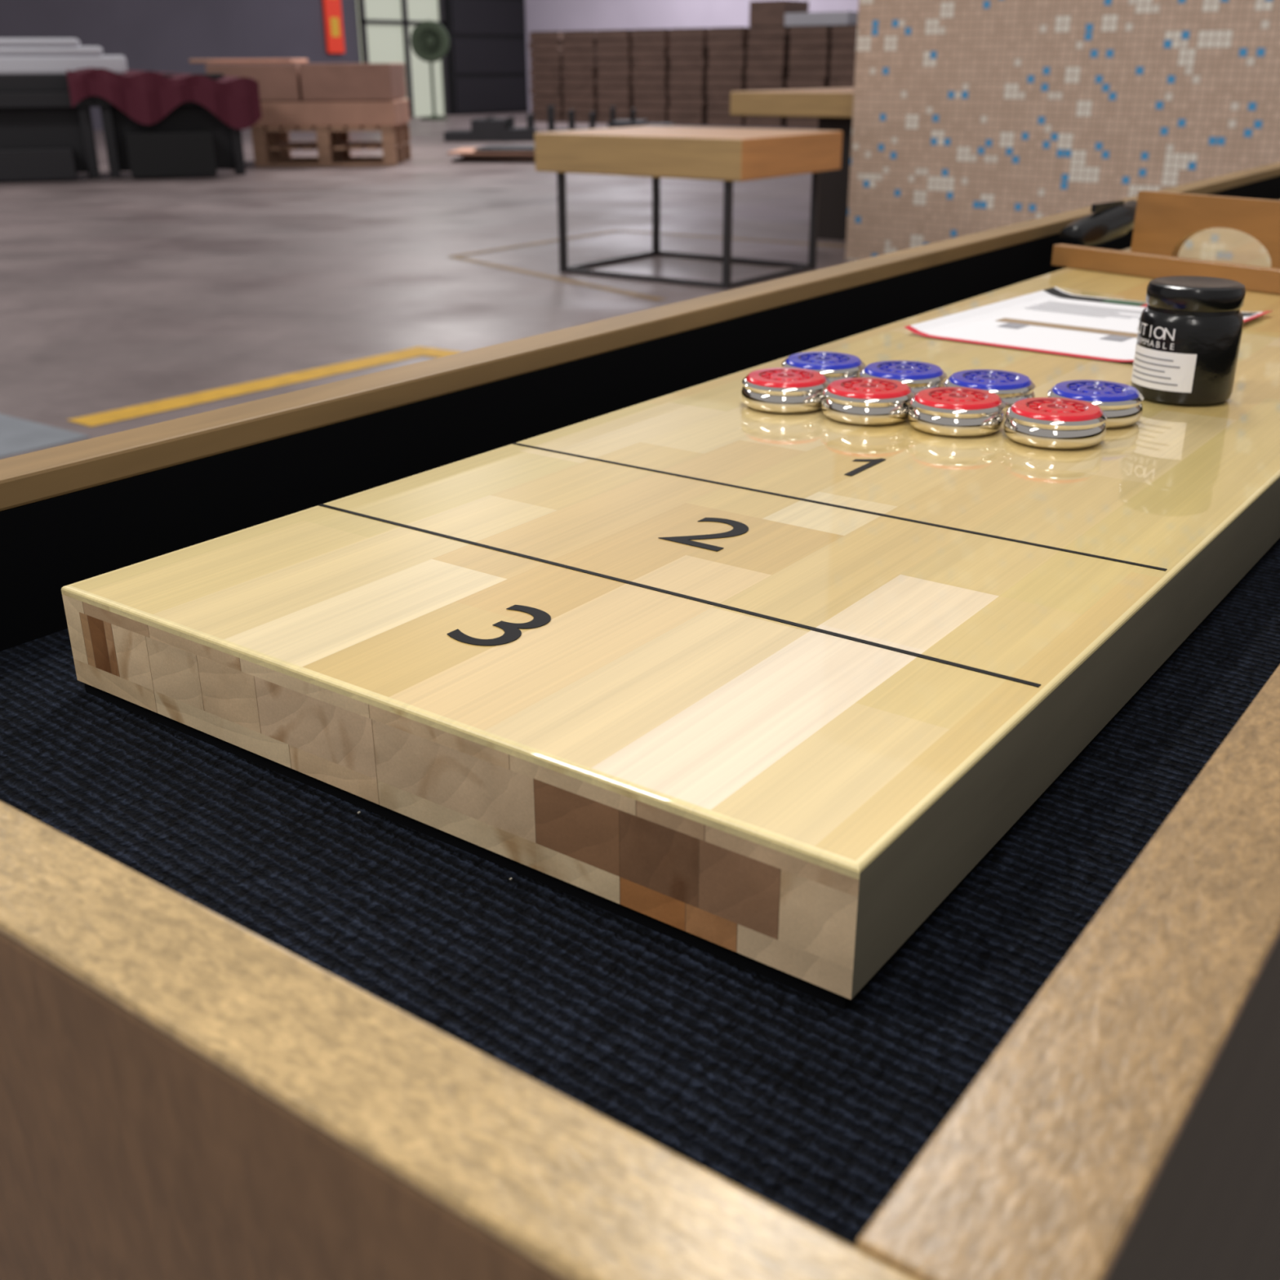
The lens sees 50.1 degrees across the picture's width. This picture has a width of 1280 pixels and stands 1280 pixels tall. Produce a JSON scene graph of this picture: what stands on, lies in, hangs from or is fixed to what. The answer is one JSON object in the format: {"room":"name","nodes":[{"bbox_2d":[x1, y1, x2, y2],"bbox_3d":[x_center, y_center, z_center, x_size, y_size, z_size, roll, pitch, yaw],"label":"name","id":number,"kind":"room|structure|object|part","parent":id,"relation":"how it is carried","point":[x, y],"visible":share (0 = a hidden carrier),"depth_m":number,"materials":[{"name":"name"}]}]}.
{"room":"warehouse","nodes":[
{"label":"warehouse","id":0,"kind":"room"},
{"bbox_2d":[0,0,360,130],"bbox_3d":[-12.182,-11.051,18.964,0.200,7.800,32.200,16,28,33],"label":"wall","id":1,"kind":"structure","parent":0,"point":[151,35],"depth_m":24.68,"materials":[{"name":"grey paint"}]},
{"bbox_2d":[322,0,345,53],"bbox_3d":[-6.096,-12.965,26.923,0.065,2.600,0.420,16,28,33],"label":"hanging banner","id":2,"kind":"object","parent":1,"relation":"attached to","point":[332,11],"visible":1,"depth_m":27.21,"materials":[{"name":"red fabric"}]},
{"bbox_2d":[355,0,449,116],"bbox_3d":[-4.962,-13.143,28.491,0.130,4.200,2.400,16,28,33],"label":"window","id":3,"kind":"structure","parent":1,"relation":"in","point":[385,27],"depth_m":28.75,"materials":[{"name":"grey glass"}]},
{"bbox_2d":[443,0,528,115],"bbox_3d":[-3.431,-14.320,30.240,0.170,5.000,2.550,16,28,33],"label":"door","id":4,"kind":"structure","parent":1,"relation":"in","point":[486,53],"depth_m":30.61,"materials":[{"name":"black"}]},
{"bbox_2d":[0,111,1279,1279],"bbox_3d":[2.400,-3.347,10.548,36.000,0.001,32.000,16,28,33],"label":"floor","id":5,"kind":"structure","parent":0,"point":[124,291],"depth_m":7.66,"materials":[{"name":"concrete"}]},
{"bbox_2d":[0,413,89,457],"bbox_3d":[-2.351,-0.579,4.018,1.080,0.006,0.940,16,28,33],"label":"floor mat","id":6,"kind":"object","parent":5,"relation":"on","point":[17,436],"visible":1,"depth_m":4.07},
{"bbox_2d":[0,73,245,181],"bbox_3d":[-5.385,-5.101,13.581,2.800,0.950,1.250,-8,24,-18],"label":"tables","id":7,"kind":"object","parent":5,"relation":"on","point":[42,137],"visible":0.8,"depth_m":13.30,"materials":[{"name":"black"}]},
{"bbox_2d":[0,38,127,75],"bbox_3d":[-5.971,-5.654,13.263,1.850,0.320,0.800,-8,24,-18],"label":"sheets","id":8,"kind":"object","parent":7,"relation":"on","point":[18,56],"visible":0.99,"depth_m":13.00,"materials":[{"name":"grey"}]},
{"bbox_2d":[66,67,262,129],"bbox_3d":[-4.750,-5.430,13.689,1.750,0.593,1.045,-8,24,-18],"label":"cloth","id":9,"kind":"object","parent":7,"relation":"on","point":[146,97],"visible":0.92,"depth_m":13.26,"materials":[{"name":"red fabric"}]},
{"bbox_2d":[66,346,462,426],"bbox_3d":[-1.171,-0.880,4.720,0.380,0.001,1.535,17,28,35],"label":"floor marking line","id":10,"kind":"object","parent":5,"relation":"on","point":[94,420],"visible":0.8,"depth_m":4.71,"materials":[{"name":"yellow paint"}]},
{"bbox_2d":[189,58,411,166],"bbox_3d":[-3.777,-5.934,15.360,2.220,1.090,1.200,-1,23,-1],"label":"wooden pallet","id":11,"kind":"object","parent":5,"relation":"on","point":[332,101],"visible":0.97,"depth_m":14.84,"materials":[{"name":"brown wood"}]},
{"bbox_2d":[409,20,449,119],"bbox_3d":[-4.153,-11.346,27.268,0.760,1.830,0.559,-2,23,-3],"label":"pedestal fan","id":12,"kind":"object","parent":5,"relation":"on","point":[429,41],"visible":1,"depth_m":26.97,"materials":[{"name":"green metal"}]},
{"bbox_2d":[447,145,535,162],"bbox_3d":[-0.881,-5.594,15.738,2.583,0.145,1.204,4,23,10],"label":"pallet","id":13,"kind":"object","parent":5,"relation":"on","point":[487,153],"visible":0.36,"depth_m":15.51,"materials":[{"name":"black wood"}]},
{"bbox_2d":[443,105,700,142],"bbox_3d":[-0.973,-7.541,19.944,3.713,0.470,0.929,0,23,2],"label":"pile","id":14,"kind":"object","parent":5,"relation":"on","point":[490,128],"visible":0.58,"depth_m":19.66,"materials":[{"name":"black"}]},
{"bbox_2d":[0,162,1279,1279],"bbox_3d":[0.800,-0.106,1.794,0.633,0.832,3.418,16,28,33],"label":"table","id":15,"kind":"object","parent":5,"relation":"on","point":[562,804],"visible":0.93,"depth_m":0.48,"materials":[{"name":"brown wood"}]},
{"bbox_3d":[-0.199,0.047,0.375,0.633,0.005,0.033,16,28,33],"label":"rail","id":16,"kind":"part","parent":15,"relation":"part of","materials":[{"name":"brown wood"}]},
{"bbox_3d":[0.557,-0.549,1.798,0.037,0.016,3.352,16,28,33],"label":"rail","id":17,"kind":"part","parent":15,"relation":"part of","materials":[{"name":"brown wood"}]},
{"bbox_2d":[740,367,830,413],"bbox_3d":[0.100,-0.172,0.941,0.062,0.021,0.062,-7,24,-16],"label":"puck","id":18,"kind":"object","parent":15,"relation":"on","point":[780,389],"visible":0.93,"depth_m":0.92,"materials":[{"name":"silver metal"}]},
{"bbox_2d":[782,351,865,383],"bbox_3d":[0.133,-0.195,0.994,0.062,0.021,0.062,12,26,26],"label":"puck","id":19,"kind":"object","parent":15,"relation":"on","point":[834,366],"visible":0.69,"depth_m":0.98,"materials":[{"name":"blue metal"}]},
{"bbox_2d":[821,377,915,425],"bbox_3d":[0.152,-0.159,0.910,0.062,0.021,0.062,-1,23,-1],"label":"puck","id":20,"kind":"object","parent":15,"relation":"on","point":[862,401],"visible":0.96,"depth_m":0.89,"materials":[{"name":"silver metal"}]},
{"bbox_2d":[859,360,946,395],"bbox_3d":[0.185,-0.182,0.963,0.062,0.021,0.062,3,23,9],"label":"puck","id":21,"kind":"object","parent":15,"relation":"on","point":[919,376],"visible":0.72,"depth_m":0.95,"materials":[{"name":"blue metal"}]},
{"bbox_2d":[907,386,1005,436],"bbox_3d":[0.204,-0.147,0.881,0.062,0.021,0.062,6,24,14],"label":"puck","id":22,"kind":"object","parent":15,"relation":"on","point":[951,411],"visible":1,"depth_m":0.86,"materials":[{"name":"silver metal"}]},
{"bbox_2d":[944,369,1035,415],"bbox_3d":[0.238,-0.169,0.933,0.062,0.021,0.062,-3,23,-6],"label":"puck","id":23,"kind":"object","parent":15,"relation":"on","point":[1011,387],"visible":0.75,"depth_m":0.92,"materials":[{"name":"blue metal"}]},
{"bbox_2d":[1004,397,1106,449],"bbox_3d":[0.259,-0.136,0.853,0.062,0.021,0.062,9,24,20],"label":"puck","id":24,"kind":"object","parent":15,"relation":"on","point":[1049,423],"visible":1,"depth_m":0.83,"materials":[{"name":"silver metal"}]},
{"bbox_3d":[1.039,-0.420,1.472,0.037,0.005,3.352,16,28,33],"label":"rail","id":25,"kind":"part","parent":15,"relation":"part of","materials":[{"name":"brown wood"}]},
{"bbox_2d":[903,286,1273,361],"bbox_3d":[0.407,-0.286,1.226,0.214,0.006,0.300,18,29,37],"label":"paper sheet","id":26,"kind":"object","parent":15,"relation":"on","point":[1053,320],"visible":0.83,"depth_m":1.22,"materials":[{"name":"white paper"}]},
{"bbox_2d":[1047,379,1143,428],"bbox_3d":[0.299,-0.156,0.900,0.062,0.021,0.062,13,26,28],"label":"puck","id":27,"kind":"object","parent":15,"relation":"on","point":[1122,405],"visible":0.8,"depth_m":0.88,"materials":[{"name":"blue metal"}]},
{"bbox_2d":[1057,200,1137,248],"bbox_3d":[0.580,-0.517,1.710,0.164,0.058,0.042,-21,30,-40],"label":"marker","id":28,"kind":"object","parent":15,"relation":"on","point":[1109,221],"visible":0.77,"depth_m":1.68,"materials":[{"name":"black plastic"}]},
{"bbox_2d":[1051,190,1279,294],"bbox_3d":[0.685,-0.421,1.458,0.180,0.073,0.468,-16,28,-34],"label":"wooden board","id":29,"kind":"object","parent":15,"relation":"on","point":[1164,221],"visible":1,"depth_m":1.56,"materials":[{"name":"brown wood"}]},
{"bbox_3d":[0.622,-0.377,1.419,0.016,0.023,0.460,-16,28,-34],"label":"rail","id":30,"kind":"part","parent":29,"relation":"part of","materials":[{"name":"brown wood"}]},
{"bbox_3d":[0.703,-0.465,1.562,0.015,0.073,0.308,-16,28,-33],"label":"arch panel","id":31,"kind":"part","parent":29,"relation":"part of","materials":[{"name":"brown wood"}]},
{"bbox_2d":[1130,275,1245,405],"bbox_3d":[0.380,-0.208,0.949,0.068,0.079,0.068,16,28,33],"label":"jar","id":32,"kind":"object","parent":15,"relation":"on","point":[1190,328],"visible":0.98,"depth_m":0.93,"materials":[{"name":"black plastic"}]},
{"bbox_2d":[448,230,845,300],"bbox_3d":[0.001,-2.170,7.772,1.946,0.001,2.368,16,28,33],"label":"tape","id":33,"kind":"object","parent":5,"relation":"on","point":[454,256],"visible":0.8,"depth_m":7.73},
{"bbox_2d":[533,125,842,288],"bbox_3d":[0.255,-2.310,7.213,1.268,0.695,0.984,16,28,33],"label":"table","id":34,"kind":"object","parent":5,"relation":"on","point":[728,155],"visible":1,"depth_m":6.85,"materials":[{"name":"brown wood"}]},
{"bbox_3d":[0.258,-2.208,7.216,1.060,0.505,0.880,16,28,33],"label":"steel frame","id":35,"kind":"part","parent":34,"relation":"part of","materials":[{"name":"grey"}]},
{"bbox_2d":[528,0,857,128],"bbox_3d":[1.110,-10.389,24.715,7.296,2.000,1.000,16,28,33],"label":"stacked slats","id":36,"kind":"object","parent":5,"relation":"on","point":[689,76],"visible":0.9,"depth_m":24.34,"materials":[{"name":"brown wood"}]},
{"bbox_2d":[729,87,853,240],"bbox_3d":[1.993,-3.184,9.057,1.800,0.860,2.400,16,28,33],"label":"table","id":37,"kind":"object","parent":5,"relation":"on","point":[833,107],"visible":0.25,"depth_m":8.38,"materials":[{"name":"brown wood"}]},
{"bbox_2d":[524,0,858,111],"bbox_3d":[11.869,-12.026,21.008,36.000,7.800,0.200,16,28,33],"label":"wall","id":38,"kind":"structure","parent":0,"point":[540,15],"depth_m":29.63,"materials":[{"name":"white paint"}]},
{"bbox_2d":[844,0,1279,260],"bbox_3d":[4.119,-3.549,5.080,7.000,4.600,0.500,16,28,33],"label":"wall","id":39,"kind":"structure","parent":0,"point":[970,117],"depth_m":6.80,"materials":[{"name":"tile"}]}
]}

